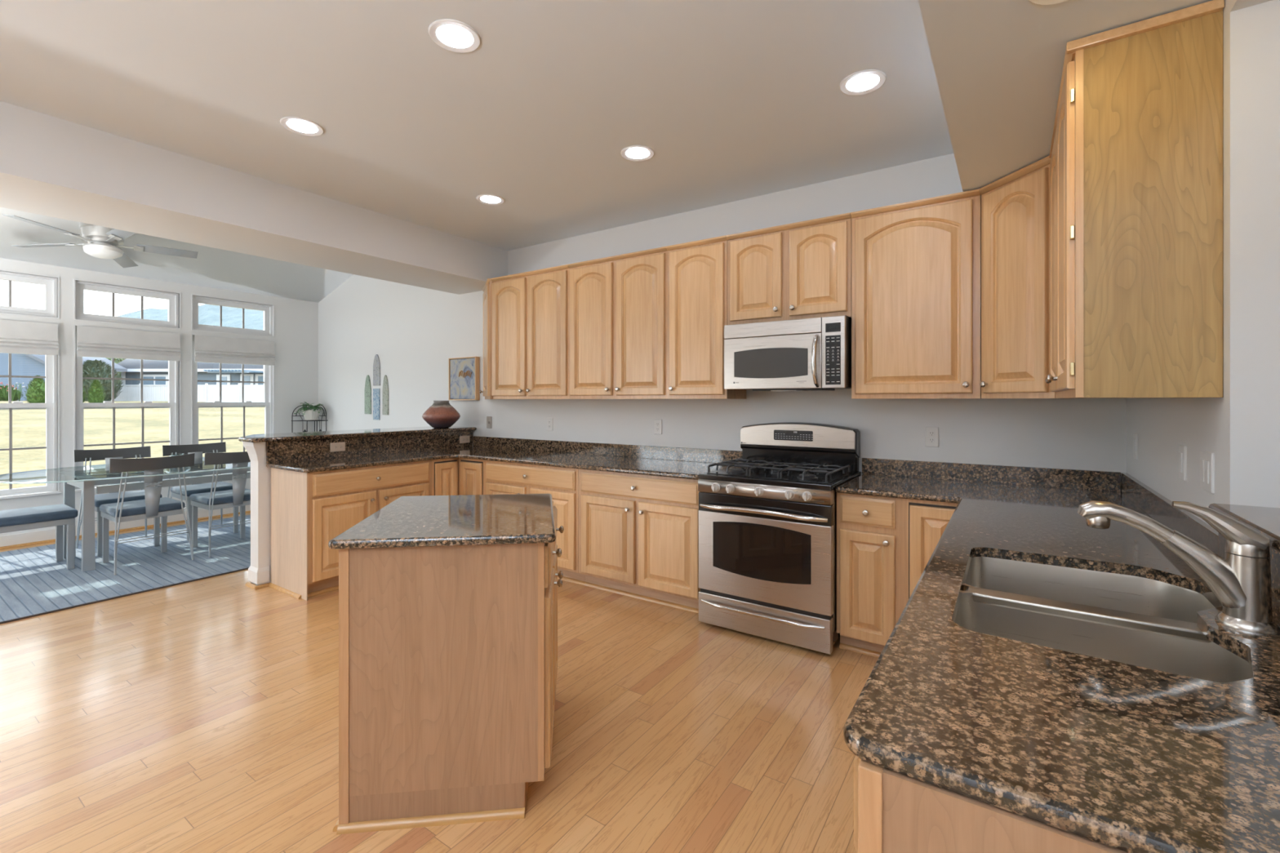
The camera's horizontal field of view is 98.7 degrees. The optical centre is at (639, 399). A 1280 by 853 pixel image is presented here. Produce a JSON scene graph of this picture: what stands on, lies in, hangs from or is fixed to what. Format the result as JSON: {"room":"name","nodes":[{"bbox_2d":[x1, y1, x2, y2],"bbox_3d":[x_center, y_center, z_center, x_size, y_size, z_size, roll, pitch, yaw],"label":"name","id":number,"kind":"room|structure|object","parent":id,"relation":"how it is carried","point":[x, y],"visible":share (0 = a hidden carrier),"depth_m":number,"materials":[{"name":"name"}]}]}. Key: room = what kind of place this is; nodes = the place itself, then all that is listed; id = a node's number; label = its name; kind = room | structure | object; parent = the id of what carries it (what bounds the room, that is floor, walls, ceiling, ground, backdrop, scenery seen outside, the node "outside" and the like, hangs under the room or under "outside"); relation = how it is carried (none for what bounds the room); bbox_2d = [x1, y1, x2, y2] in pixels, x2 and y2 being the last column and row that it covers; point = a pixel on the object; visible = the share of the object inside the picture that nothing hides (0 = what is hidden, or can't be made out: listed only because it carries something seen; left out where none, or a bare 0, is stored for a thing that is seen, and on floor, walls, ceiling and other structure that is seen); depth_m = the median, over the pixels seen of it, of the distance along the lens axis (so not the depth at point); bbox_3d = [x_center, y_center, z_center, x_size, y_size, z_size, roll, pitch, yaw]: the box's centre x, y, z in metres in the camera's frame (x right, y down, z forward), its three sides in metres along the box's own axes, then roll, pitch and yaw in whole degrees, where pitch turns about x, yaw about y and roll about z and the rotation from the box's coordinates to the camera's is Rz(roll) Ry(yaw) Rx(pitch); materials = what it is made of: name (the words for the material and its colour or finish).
{"room":"kitchen","nodes":[
{"label":"kitchen","id":0,"kind":"room"},
{"bbox_2d":[0,257,318,536],"bbox_3d":[-6.381,-0.085,4.390,0.150,2.900,7.220,0,0,34],"label":"wall","id":1,"kind":"structure","parent":0,"point":[295,339],"depth_m":6.17,"materials":[{"name":"white paint"}]},
{"bbox_2d":[0,269,61,499],"bbox_3d":[-5.928,-0.145,5.024,0.180,2.104,0.860,0,0,34],"label":"window","id":2,"kind":"structure","parent":1,"relation":"in","point":[51,283],"depth_m":5.30,"materials":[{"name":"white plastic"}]},
{"bbox_2d":[8,280,11,306],"bbox_3d":[-5.948,-0.993,5.038,0.012,0.245,0.247,0,0,34],"label":"grille","id":3,"kind":"object","parent":2,"relation":"attached to","point":[10,282],"depth_m":5.13,"materials":[{"name":"grey wood"}]},
{"bbox_2d":[0,353,45,403],"bbox_3d":[-5.959,-0.312,5.046,0.012,0.715,0.686,0,0,34],"label":"grille","id":4,"kind":"object","parent":2,"relation":"attached to","point":[9,375],"depth_m":5.14,"materials":[{"name":"grey"}]},
{"bbox_2d":[0,408,46,488],"bbox_3d":[-5.930,0.453,5.026,0.012,0.755,0.686,0,0,34],"label":"grille","id":5,"kind":"object","parent":2,"relation":"attached to","point":[10,449],"depth_m":5.12,"materials":[{"name":"grey"}]},
{"bbox_2d":[0,319,58,355],"bbox_3d":[-5.843,-0.582,4.967,0.070,0.303,0.808,0,0,34],"label":"roman shade","id":6,"kind":"object","parent":2,"relation":"attached to","point":[15,336],"visible":1,"depth_m":5.14,"materials":[{"name":"white fabric"}]},
{"bbox_2d":[0,504,250,549],"bbox_3d":[-6.264,1.305,4.401,0.032,0.120,7.070,0,0,34],"label":"baseboard","id":7,"kind":"structure","parent":1,"relation":"attached to","point":[45,535],"depth_m":5.64,"materials":[{"name":"white paint"}]},
{"bbox_2d":[73,278,181,492],"bbox_3d":[-5.401,-0.145,5.803,0.180,2.104,0.860,0,0,34],"label":"window","id":8,"kind":"structure","parent":1,"relation":"in","point":[174,322],"depth_m":5.77,"materials":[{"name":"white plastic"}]},
{"bbox_2d":[82,358,168,402],"bbox_3d":[-5.432,-0.312,5.824,0.012,0.715,0.686,0,0,34],"label":"grille","id":9,"kind":"object","parent":8,"relation":"attached to","point":[113,378],"depth_m":5.85,"materials":[{"name":"grey"}]},
{"bbox_2d":[83,407,169,448],"bbox_3d":[-5.403,0.453,5.805,0.012,0.755,0.686,0,0,34],"label":"grille","id":10,"kind":"object","parent":8,"relation":"attached to","point":[142,442],"depth_m":5.78,"materials":[{"name":"grey"}]},
{"bbox_2d":[111,293,143,319],"bbox_3d":[-5.422,-0.993,5.817,0.012,0.245,0.247,0,0,34],"label":"grille","id":11,"kind":"object","parent":8,"relation":"attached to","point":[141,295],"depth_m":5.81,"materials":[{"name":"grey"}]},
{"bbox_2d":[76,325,181,360],"bbox_3d":[-5.316,-0.582,5.746,0.070,0.303,0.808,0,0,34],"label":"roman shade","id":12,"kind":"object","parent":8,"relation":"attached to","point":[91,341],"visible":1,"depth_m":5.71,"materials":[{"name":"white fabric"}]},
{"bbox_2d":[191,293,274,475],"bbox_3d":[-4.874,-0.145,6.582,0.180,2.104,0.860,0,0,34],"label":"window","id":13,"kind":"structure","parent":1,"relation":"in","point":[268,403],"depth_m":6.53,"materials":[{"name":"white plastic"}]},
{"bbox_2d":[198,406,244,451],"bbox_3d":[-4.877,0.453,6.583,0.012,0.755,0.686,0,0,34],"label":"grille","id":14,"kind":"object","parent":13,"relation":"attached to","point":[221,438],"depth_m":6.49,"materials":[{"name":"grey"}]},
{"bbox_2d":[197,363,264,402],"bbox_3d":[-4.906,-0.312,6.603,0.012,0.715,0.686,0,0,34],"label":"grille","id":15,"kind":"object","parent":13,"relation":"attached to","point":[242,381],"depth_m":6.69,"materials":[{"name":"grey"}]},
{"bbox_2d":[219,305,244,328],"bbox_3d":[-4.895,-0.993,6.596,0.012,0.245,0.247,0,0,34],"label":"grille","id":16,"kind":"object","parent":13,"relation":"attached to","point":[220,306],"depth_m":6.56,"materials":[{"name":"grey"}]},
{"bbox_2d":[194,334,275,365],"bbox_3d":[-4.790,-0.582,6.524,0.070,0.303,0.808,0,0,34],"label":"roman shade","id":17,"kind":"object","parent":13,"relation":"attached to","point":[216,349],"visible":1,"depth_m":6.50,"materials":[{"name":"white fabric"}]},
{"bbox_2d":[0,207,353,302],"bbox_3d":[-5.123,-1.779,3.599,3.120,1.047,7.320,0,0,34],"label":"ceiling","id":18,"kind":"structure","parent":0,"point":[214,268],"depth_m":5.75,"materials":[{"name":"white paint"}]},
{"bbox_2d":[1,213,198,267],"bbox_3d":[-4.805,-1.462,4.984,1.236,0.358,1.288,0,0,-45],"label":"ceiling fan","id":19,"kind":"object","parent":18,"relation":"hanging from","point":[104,242],"visible":0.9,"depth_m":4.87,"materials":[{"name":"grey"}]},
{"bbox_2d":[0,101,507,294],"bbox_3d":[-3.554,-1.739,2.567,0.725,1.292,7.070,0,0,34],"label":"ceiling beam","id":20,"kind":"structure","parent":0,"point":[50,166],"depth_m":3.41,"materials":[{"name":"white paint"}]},
{"bbox_2d":[250,441,271,585],"bbox_3d":[-2.287,0.835,4.819,0.130,1.060,1.920,0,0,34],"label":"wall","id":21,"kind":"structure","parent":0,"point":[260,474],"depth_m":4.02,"materials":[{"name":"white paint"}]},
{"bbox_2d":[242,441,269,584],"bbox_3d":[-2.826,0.820,4.044,0.183,1.030,0.108,0,0,34],"label":"trim","id":22,"kind":"structure","parent":21,"relation":"attached to","point":[255,451],"depth_m":4.00,"materials":[{"name":"white paint"}]},
{"bbox_2d":[253,582,269,590],"bbox_3d":[-2.743,1.354,3.993,0.018,0.022,0.100,0,0,34],"label":"trim","id":23,"kind":"structure","parent":21,"relation":"attached to","point":[264,585],"depth_m":3.98,"materials":[{"name":"brown wood"}]},
{"bbox_2d":[238,426,476,442],"bbox_3d":[-2.435,0.290,4.882,0.555,0.030,1.978,0,0,34],"label":"bar","id":24,"kind":"object","parent":21,"relation":"on","point":[392,431],"visible":0.98,"depth_m":4.57,"materials":[{"name":"brown stone"}]},
{"bbox_2d":[291,404,328,432],"bbox_3d":[-4.232,0.713,7.043,0.313,1.305,0.312,0,0,34],"label":"plant stand","id":25,"kind":"object","parent":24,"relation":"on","point":[292,420],"visible":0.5,"depth_m":7.06,"materials":[{"name":"black metal"}]},
{"bbox_2d":[293,401,323,420],"bbox_3d":[-4.251,0.142,7.053,0.329,0.233,0.316,0,0,-10],"label":"potted plant","id":26,"kind":"object","parent":25,"relation":"on","point":[308,415],"visible":1,"depth_m":7.02,"materials":[{"name":"green plant"}]},
{"bbox_2d":[422,400,460,428],"bbox_3d":[-1.946,0.141,5.386,0.356,0.268,0.356,0,0,34],"label":"vase","id":27,"kind":"object","parent":24,"relation":"on","point":[441,415],"visible":1,"depth_m":5.28,"materials":[{"name":"red ceramic"}]},
{"bbox_2d":[266,430,472,463],"bbox_3d":[-2.216,0.385,4.788,0.022,0.160,1.848,0,0,34],"label":"backsplash","id":28,"kind":"structure","parent":21,"relation":"attached to","point":[279,451],"depth_m":4.61,"materials":[{"name":"brown stone"}]},
{"bbox_2d":[0,512,878,852],"bbox_3d":[-1.776,1.415,1.364,11.170,0.100,7.370,0,0,34],"label":"floor","id":29,"kind":"structure","parent":0,"point":[201,716],"depth_m":2.24,"materials":[{"name":"brown wood"}]},
{"bbox_2d":[0,514,250,624],"bbox_3d":[-4.610,1.359,4.382,2.352,0.012,4.492,0,0,34],"label":"area rug","id":30,"kind":"object","parent":29,"relation":"on","point":[33,584],"visible":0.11,"depth_m":4.41,"materials":[{"name":"grey carpet"}]},
{"bbox_2d":[0,503,78,569],"bbox_3d":[-5.037,1.115,4.048,0.450,0.475,1.200,0,0,34],"label":"bench","id":31,"kind":"object","parent":30,"relation":"on","point":[57,516],"visible":1,"depth_m":4.35,"materials":[{"name":"blue fabric"}]},
{"bbox_2d":[0,503,78,527],"bbox_3d":[-5.037,0.913,4.048,0.450,0.070,1.200,0,0,34],"label":"cushion","id":32,"kind":"object","parent":31,"relation":"on","point":[55,513],"depth_m":4.29,"materials":[{"name":"blue fabric"}]},
{"bbox_2d":[74,445,161,556],"bbox_3d":[-4.785,0.903,5.067,0.565,0.901,0.530,0,0,34],"label":"dining chair","id":33,"kind":"object","parent":30,"relation":"on","point":[80,455],"visible":0.46,"depth_m":5.06,"materials":[{"name":"grey metal"}]},
{"bbox_2d":[0,457,250,572],"bbox_3d":[-4.172,0.978,5.237,1.360,0.750,2.600,0,0,34],"label":"dining table","id":34,"kind":"object","parent":30,"relation":"on","point":[84,477],"visible":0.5,"depth_m":4.50,"materials":[{"name":"clear glass"}]},
{"bbox_2d":[99,453,195,575],"bbox_3d":[-4.135,0.903,4.591,0.565,0.901,0.530,0,0,34],"label":"dining chair","id":35,"kind":"object","parent":30,"relation":"on","point":[153,506],"visible":1,"depth_m":4.49,"materials":[{"name":"grey metal"}]},
{"bbox_2d":[162,441,238,541],"bbox_3d":[-4.435,0.903,5.584,0.565,0.901,0.530,0,0,34],"label":"dining chair","id":36,"kind":"object","parent":30,"relation":"on","point":[198,449],"visible":0.41,"depth_m":5.58,"materials":[{"name":"grey metal"}]},
{"bbox_2d":[189,451,250,557],"bbox_3d":[-3.791,0.903,5.082,0.565,0.901,0.530,0,0,34],"label":"dining chair","id":37,"kind":"object","parent":30,"relation":"on","point":[239,495],"visible":0.8,"depth_m":4.95,"materials":[{"name":"grey metal"}]},
{"bbox_2d":[268,460,431,600],"bbox_3d":[-2.206,0.930,4.273,0.608,0.870,0.994,0,0,34],"label":"base cabinet","id":38,"kind":"object","parent":29,"relation":"on","point":[308,510],"visible":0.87,"depth_m":3.90,"materials":[{"name":"brown wood"}]},
{"bbox_2d":[328,493,564,835],"bbox_3d":[-0.682,0.902,2.160,0.750,0.925,0.814,0,0,-7],"label":"kitchen island","id":39,"kind":"object","parent":29,"relation":"on","point":[448,604],"visible":1,"depth_m":1.78,"materials":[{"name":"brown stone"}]},
{"bbox_2d":[431,457,485,495],"bbox_3d":[-1.561,0.930,4.947,0.890,0.870,0.845,0,0,34],"label":"base cabinet","id":40,"kind":"object","parent":29,"relation":"on","point":[451,476],"visible":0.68,"depth_m":4.63,"materials":[{"name":"brown wood"}]},
{"bbox_2d":[266,430,742,479],"bbox_3d":[-0.997,0.400,3.976,2.951,0.190,1.869,0,0,34],"label":"countertop","id":41,"kind":"structure","parent":40,"relation":"on","point":[310,455],"depth_m":4.40,"materials":[{"name":"brown stone"}]},
{"bbox_2d":[329,442,345,452],"bbox_3d":[-2.437,0.380,4.433,0.009,0.072,0.118,0,0,34],"label":"wall outlet","id":42,"kind":"object","parent":41,"relation":"attached to","point":[335,446],"visible":1,"depth_m":4.43,"materials":[{"name":"beige plastic"}]},
{"bbox_2d":[459,435,469,443],"bbox_3d":[-1.740,0.393,5.463,0.009,0.072,0.118,0,0,34],"label":"wall outlet","id":43,"kind":"object","parent":41,"relation":"attached to","point":[463,439],"visible":1,"depth_m":5.45,"materials":[{"name":"beige plastic"}]},
{"bbox_2d":[485,460,585,585],"bbox_3d":[-0.716,0.930,4.503,1.008,0.870,0.643,0,0,34],"label":"base cabinet","id":44,"kind":"object","parent":29,"relation":"on","point":[501,477],"visible":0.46,"depth_m":4.11,"materials":[{"name":"brown wood"}]},
{"bbox_2d":[578,468,700,613],"bbox_3d":[0.120,0.930,3.938,1.005,0.870,0.643,0,0,34],"label":"base cabinet","id":45,"kind":"object","parent":29,"relation":"on","point":[638,534],"visible":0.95,"depth_m":3.69,"materials":[{"name":"brown wood"}]},
{"bbox_2d":[697,422,861,654],"bbox_3d":[0.857,0.757,3.370,0.786,1.216,0.756,0,0,34],"label":"gas range","id":46,"kind":"object","parent":29,"relation":"on","point":[767,519],"visible":0.99,"depth_m":3.13,"materials":[{"name":"silver metal"}]},
{"bbox_2d":[698,466,861,490],"bbox_3d":[0.875,0.463,3.398,0.786,0.034,0.690,0,0,34],"label":"cooktop","id":47,"kind":"object","parent":46,"relation":"in","point":[762,478],"depth_m":3.18,"materials":[{"name":"black metal"}]},
{"bbox_2d":[836,492,906,657],"bbox_3d":[1.358,0.930,3.100,0.345,0.870,0.643,0,0,34],"label":"base cabinet","id":48,"kind":"object","parent":29,"relation":"on","point":[872,530],"visible":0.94,"depth_m":2.87,"materials":[{"name":"brown wood"}]},
{"bbox_2d":[906,498,957,602],"bbox_3d":[1.806,0.930,2.657,0.895,0.870,0.865,0,0,34],"label":"base cabinet","id":49,"kind":"object","parent":29,"relation":"on","point":[926,520],"visible":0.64,"depth_m":2.73,"materials":[{"name":"brown wood"}]},
{"bbox_2d":[853,590,1128,852],"bbox_3d":[1.089,0.930,1.405,0.678,0.870,2.012,0,0,34],"label":"base cabinet","id":50,"kind":"object","parent":29,"relation":"on","point":[895,812],"visible":0.04,"depth_m":0.70,"materials":[{"name":"brown wood"}]},
{"bbox_2d":[835,457,1279,852],"bbox_3d":[1.123,0.400,1.931,1.260,0.190,2.881,0,0,34],"label":"countertop","id":51,"kind":"structure","parent":50,"relation":"on","point":[1130,758],"depth_m":0.84,"materials":[{"name":"brown stone"}]},
{"bbox_2d":[954,556,1252,682],"bbox_3d":[1.060,0.592,1.299,0.548,0.194,0.820,0,0,34],"label":"sink","id":52,"kind":"object","parent":51,"relation":"in","point":[1130,620],"visible":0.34,"depth_m":1.36,"materials":[{"name":"silver metal"}]},
{"bbox_2d":[1077,500,1279,634],"bbox_3d":[1.159,0.342,1.199,0.322,0.245,0.092,0,0,34],"label":"kitchen faucet","id":53,"kind":"object","parent":51,"relation":"on","point":[1241,581],"visible":1,"depth_m":1.14,"materials":[{"name":"silver metal"}]},
{"bbox_2d":[0,0,953,250],"bbox_3d":[-0.216,-1.495,0.279,7.370,0.120,7.320,0,0,34],"label":"ceiling","id":54,"kind":"structure","parent":0,"point":[733,100],"depth_m":2.59,"materials":[{"name":"white paint"}]},
{"bbox_2d":[280,116,324,136],"bbox_3d":[-1.770,-1.432,2.881,0.196,0.006,0.196,0,0,34],"label":"recessed light","id":55,"kind":"object","parent":54,"relation":"in","point":[300,126],"visible":1,"depth_m":2.88,"materials":[{"name":"white paint"}]},
{"bbox_2d":[428,18,480,53],"bbox_3d":[-0.730,-1.432,2.167,0.196,0.006,0.196,0,0,34],"label":"recessed light","id":56,"kind":"object","parent":54,"relation":"in","point":[452,35],"visible":1,"depth_m":2.16,"materials":[{"name":"white paint"}]},
{"bbox_2d":[475,194,504,204],"bbox_3d":[-1.069,-1.432,3.930,0.196,0.006,0.196,0,0,34],"label":"recessed light","id":57,"kind":"object","parent":54,"relation":"in","point":[491,199],"visible":1,"depth_m":3.93,"materials":[{"name":"white paint"}]},
{"bbox_2d":[620,145,654,160],"bbox_3d":[-0.014,-1.432,3.193,0.196,0.006,0.196,0,0,34],"label":"recessed light","id":58,"kind":"object","parent":54,"relation":"in","point":[633,153],"visible":1,"depth_m":3.19,"materials":[{"name":"white paint"}]},
{"bbox_2d":[839,69,886,95],"bbox_3d":[1.006,-1.432,2.483,0.196,0.006,0.196,0,0,34],"label":"recessed light","id":59,"kind":"object","parent":54,"relation":"in","point":[863,82],"visible":1,"depth_m":2.48,"materials":[{"name":"white paint"}]},
{"bbox_2d":[318,153,1126,492],"bbox_3d":[0.247,-0.585,4.354,11.170,3.900,0.150,0,0,34],"label":"wall","id":60,"kind":"structure","parent":0,"point":[414,332],"depth_m":4.19,"materials":[{"name":"white paint"}]},
{"bbox_2d":[364,374,371,413],"bbox_3d":[-3.294,-0.066,6.652,0.130,0.472,0.011,0,0,34],"label":"wall plaque","id":61,"kind":"object","parent":60,"relation":"attached to","point":[367,384],"visible":1,"depth_m":6.64,"materials":[{"name":"ceramic"}]},
{"bbox_2d":[373,388,380,419],"bbox_3d":[-3.140,0.051,6.548,0.130,0.372,0.011,0,0,34],"label":"wall plaque","id":62,"kind":"object","parent":60,"relation":"attached to","point":[376,392],"visible":1,"depth_m":6.54,"materials":[{"name":"ceramic"}]},
{"bbox_2d":[373,354,380,385],"bbox_3d":[-3.137,-0.357,6.545,0.138,0.373,0.011,0,0,34],"label":"wall plaque","id":63,"kind":"object","parent":60,"relation":"attached to","point":[376,365],"visible":1,"depth_m":6.54,"materials":[{"name":"ceramic"}]},
{"bbox_2d":[382,374,388,414],"bbox_3d":[-2.983,-0.059,6.441,0.116,0.468,0.011,0,0,34],"label":"wall plaque","id":64,"kind":"object","parent":60,"relation":"attached to","point":[385,384],"visible":1,"depth_m":6.43,"materials":[{"name":"ceramic"}]},
{"bbox_2d":[448,356,479,399],"bbox_3d":[-1.801,-0.215,5.617,0.425,0.436,0.051,0,0,34],"label":"framed painting","id":65,"kind":"object","parent":60,"relation":"attached to","point":[464,372],"visible":1,"depth_m":5.58,"materials":[{"name":"paper"}]},
{"bbox_2d":[479,278,492,399],"bbox_3d":[-1.343,-0.548,5.223,0.315,1.082,0.553,0,0,-21],"label":"upper cabinet","id":66,"kind":"object","parent":60,"relation":"attached to","point":[486,296],"visible":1,"depth_m":4.99,"materials":[{"name":"brown wood"}]},
{"bbox_2d":[486,416,491,428],"bbox_3d":[-1.496,0.223,5.434,0.072,0.118,0.016,0,0,34],"label":"wall outlet","id":67,"kind":"object","parent":60,"relation":"attached to","point":[488,418],"visible":1,"depth_m":5.43,"materials":[{"name":"beige plastic"}]},
{"bbox_2d":[489,264,568,399],"bbox_3d":[-0.881,-0.548,4.801,0.930,1.082,0.371,0,0,34],"label":"upper cabinet","id":68,"kind":"object","parent":60,"relation":"attached to","point":[530,310],"visible":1,"depth_m":4.64,"materials":[{"name":"brown wood"}]},
{"bbox_2d":[546,417,552,431],"bbox_3d":[-0.819,0.221,4.980,0.072,0.118,0.009,0,0,34],"label":"wall outlet","id":69,"kind":"object","parent":60,"relation":"attached to","point":[549,420],"visible":1,"depth_m":4.97,"materials":[{"name":"white plastic"}]},
{"bbox_2d":[472,435,742,464],"bbox_3d":[-0.469,0.415,4.734,2.927,0.100,0.021,0,0,34],"label":"backsplash","id":70,"kind":"structure","parent":60,"relation":"attached to","point":[682,454],"depth_m":4.54,"materials":[{"name":"brown stone"}]},
{"bbox_2d":[567,246,667,399],"bbox_3d":[-0.113,-0.548,4.281,0.925,1.082,0.371,0,0,34],"label":"upper cabinet","id":71,"kind":"object","parent":60,"relation":"attached to","point":[618,304],"visible":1,"depth_m":4.12,"materials":[{"name":"brown wood"}]},
{"bbox_2d":[653,419,662,434],"bbox_3d":[0.141,0.212,4.330,0.072,0.118,0.009,0,0,34],"label":"wall outlet","id":72,"kind":"object","parent":60,"relation":"attached to","point":[657,423],"visible":1,"depth_m":4.33,"materials":[{"name":"white plastic"}]},
{"bbox_2d":[666,235,746,399],"bbox_3d":[0.462,-0.548,3.892,0.463,1.082,0.371,0,0,34],"label":"upper cabinet","id":73,"kind":"object","parent":60,"relation":"attached to","point":[697,270],"visible":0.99,"depth_m":3.75,"materials":[{"name":"brown wood"}]},
{"bbox_2d":[725,212,851,324],"bbox_3d":[0.982,-0.788,3.541,0.788,0.602,0.371,0,0,34],"label":"upper cabinet","id":74,"kind":"object","parent":60,"relation":"attached to","point":[802,269],"visible":0.99,"depth_m":3.38,"materials":[{"name":"brown wood"}]},
{"bbox_2d":[724,315,851,391],"bbox_3d":[0.956,-0.271,3.491,0.754,0.432,0.482,0,0,34],"label":"microwave oven","id":75,"kind":"object","parent":74,"relation":"attached to","point":[815,353],"visible":0.98,"depth_m":3.31,"materials":[{"name":"silver metal"}]},
{"bbox_2d":[850,189,981,399],"bbox_3d":[1.575,-0.548,3.139,0.641,1.082,0.371,0,0,34],"label":"upper cabinet","id":76,"kind":"object","parent":60,"relation":"attached to","point":[916,265],"visible":1,"depth_m":3.00,"materials":[{"name":"brown wood"}]},
{"bbox_2d":[924,426,938,447],"bbox_3d":[1.729,0.219,3.256,0.072,0.118,0.009,0,0,34],"label":"wall outlet","id":77,"kind":"object","parent":60,"relation":"attached to","point":[931,433],"visible":1,"depth_m":3.25,"materials":[{"name":"white plastic"}]},
{"bbox_2d":[862,457,1120,492],"bbox_3d":[1.915,0.415,3.122,1.238,0.100,0.021,0,0,34],"label":"backsplash","id":78,"kind":"structure","parent":60,"relation":"attached to","point":[1105,481],"depth_m":3.05,"materials":[{"name":"brown stone"}]},
{"bbox_2d":[978,155,1055,398],"bbox_3d":[2.017,-0.548,2.685,0.624,1.082,0.621,0,0,34],"label":"upper cabinet","id":79,"kind":"object","parent":60,"relation":"attached to","point":[1015,206],"visible":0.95,"depth_m":2.62,"materials":[{"name":"brown wood"}]},
{"bbox_2d":[918,0,1212,196],"bbox_3d":[1.222,-1.266,1.570,0.692,0.338,3.370,0,0,34],"label":"ceiling","id":80,"kind":"structure","parent":0,"point":[997,64],"depth_m":1.79,"materials":[{"name":"white paint"}]},
{"bbox_2d":[1027,0,1069,4],"bbox_3d":[1.117,-1.094,1.423,0.196,0.006,0.196,0,0,34],"label":"recessed light","id":81,"kind":"object","parent":80,"relation":"in","point":[1035,2],"visible":1,"depth_m":1.51,"materials":[{"name":"white paint"}]},
{"bbox_2d":[1126,0,1279,524],"bbox_3d":[1.559,-0.035,1.342,0.121,2.800,3.370,0,0,34],"label":"wall","id":82,"kind":"structure","parent":0,"point":[1242,427],"depth_m":1.44,"materials":[{"name":"white paint"}]},
{"bbox_2d":[1044,0,1224,398],"bbox_3d":[1.693,-0.549,1.979,0.371,1.084,0.945,0,0,34],"label":"upper cabinet","id":83,"kind":"object","parent":82,"relation":"attached to","point":[1135,155],"visible":1,"depth_m":1.59,"materials":[{"name":"brown wood"}]},
{"bbox_2d":[1178,444,1186,480],"bbox_3d":[1.823,0.210,1.849,0.010,0.118,0.072,0,0,34],"label":"wall outlet","id":84,"kind":"object","parent":82,"relation":"attached to","point":[1182,448],"visible":1,"depth_m":1.83,"materials":[{"name":"white plastic"}]},
{"bbox_2d":[1121,472,1279,626],"bbox_3d":[1.631,0.385,1.576,0.022,0.160,2.858,0,0,34],"label":"backsplash","id":85,"kind":"structure","parent":82,"relation":"attached to","point":[1158,507],"depth_m":1.77,"materials":[{"name":"brown stone"}]},
{"bbox_2d":[1200,449,1214,493],"bbox_3d":[1.667,0.210,1.619,0.010,0.118,0.118,0,0,34],"label":"wall outlet","id":86,"kind":"object","parent":82,"relation":"attached to","point":[1206,458],"visible":1,"depth_m":1.59,"materials":[{"name":"white plastic"}]},
{"bbox_3d":[1.245,0.835,0.878,0.121,1.060,1.310,0,0,34],"label":"wall","id":87,"kind":"structure","parent":0,"visible":0},
{"bbox_2d":[1208,503,1279,552],"bbox_3d":[1.337,0.290,0.784,0.464,0.030,1.358,0,0,34],"label":"window sill","id":88,"kind":"structure","parent":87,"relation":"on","point":[1264,520],"depth_m":1.29,"materials":[{"name":"brown stone"}]},
{"label":"outside","id":89,"kind":"structure","parent":0,"visible":0},
{"bbox_2d":[117,304,263,329],"bbox_3d":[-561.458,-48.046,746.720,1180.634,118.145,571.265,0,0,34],"label":"hill","id":90,"kind":"structure","parent":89,"point":[208,314],"depth_m":552.75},
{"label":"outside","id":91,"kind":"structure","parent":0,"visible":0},
{"bbox_2d":[0,400,264,489],"bbox_3d":[-44.418,0.775,66.272,132.150,2.080,240.000,0,0,34],"label":"lawn","id":92,"kind":"structure","parent":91,"point":[28,426],"depth_m":19.73,"materials":[{"name":"green plant"}]},
{"bbox_2d":[0,385,23,400],"bbox_3d":[-42.833,-0.404,36.992,1.883,1.198,1.880,0,0,34],"label":"leafy bush","id":93,"kind":"object","parent":92,"relation":"on","point":[2,396],"visible":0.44,"depth_m":36.73,"materials":[{"name":"green plant"}]},
{"bbox_2d":[13,382,25,400],"bbox_3d":[-40.658,-0.503,35.983,0.479,1.302,0.504,0,0,-40],"label":"bush","id":94,"kind":"object","parent":92,"relation":"on","point":[18,389],"visible":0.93,"depth_m":35.95,"materials":[{"name":"green plant"}]},
{"bbox_2d":[23,374,44,403],"bbox_3d":[-33.953,-0.522,30.980,1.172,1.803,1.130,0,0,34],"label":"conical shrub","id":95,"kind":"object","parent":92,"relation":"on","point":[35,393],"visible":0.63,"depth_m":30.71,"materials":[{"name":"green plant"}]},
{"bbox_2d":[0,352,127,400],"bbox_3d":[-47.463,-2.385,42.450,10.192,5.500,5.900,0,0,0],"label":"house","id":96,"kind":"structure","parent":92,"relation":"on","point":[29,365],"depth_m":40.00,"materials":[{"name":"blue stone"}]},
{"bbox_2d":[82,384,87,402],"bbox_3d":[-32.882,-0.437,32.012,1.042,1.660,1.002,0,0,34],"label":"conical shrub","id":97,"kind":"object","parent":92,"relation":"on","point":[84,396],"visible":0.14,"depth_m":32.11,"materials":[{"name":"green plant"}]},
{"bbox_2d":[85,379,106,403],"bbox_3d":[-31.668,-0.402,32.010,0.894,1.671,0.908,0,0,34],"label":"conical shrub","id":98,"kind":"object","parent":92,"relation":"on","point":[95,395],"visible":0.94,"depth_m":31.82,"materials":[{"name":"green plant"}]},
{"bbox_2d":[82,359,124,401],"bbox_3d":[-37.694,-1.307,38.000,3.080,3.004,3.045,0,0,34],"label":"leafy bush","id":99,"kind":"object","parent":92,"relation":"on","point":[96,369],"visible":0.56,"depth_m":37.60,"materials":[{"name":"green plant"}]},
{"bbox_2d":[105,357,126,384],"bbox_3d":[-57.746,-2.681,60.046,6.522,5.752,6.483,0,0,34],"label":"leafy tree","id":100,"kind":"object","parent":92,"relation":"on","point":[117,361],"visible":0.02,"depth_m":59.02,"materials":[{"name":"green plant"}]},
{"bbox_2d":[111,383,263,402],"bbox_3d":[-31.793,-0.395,40.010,14.076,1.620,0.122,0,0,0],"label":"privacy fence","id":101,"kind":"object","parent":92,"relation":"on","point":[206,393],"visible":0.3,"depth_m":40.00,"materials":[{"name":"grey plastic"}]},
{"bbox_2d":[116,358,263,384],"bbox_3d":[-37.148,-2.535,50.050,16.051,5.800,12.900,0,0,0],"label":"house","id":102,"kind":"structure","parent":92,"relation":"on","point":[152,369],"depth_m":46.92,"materials":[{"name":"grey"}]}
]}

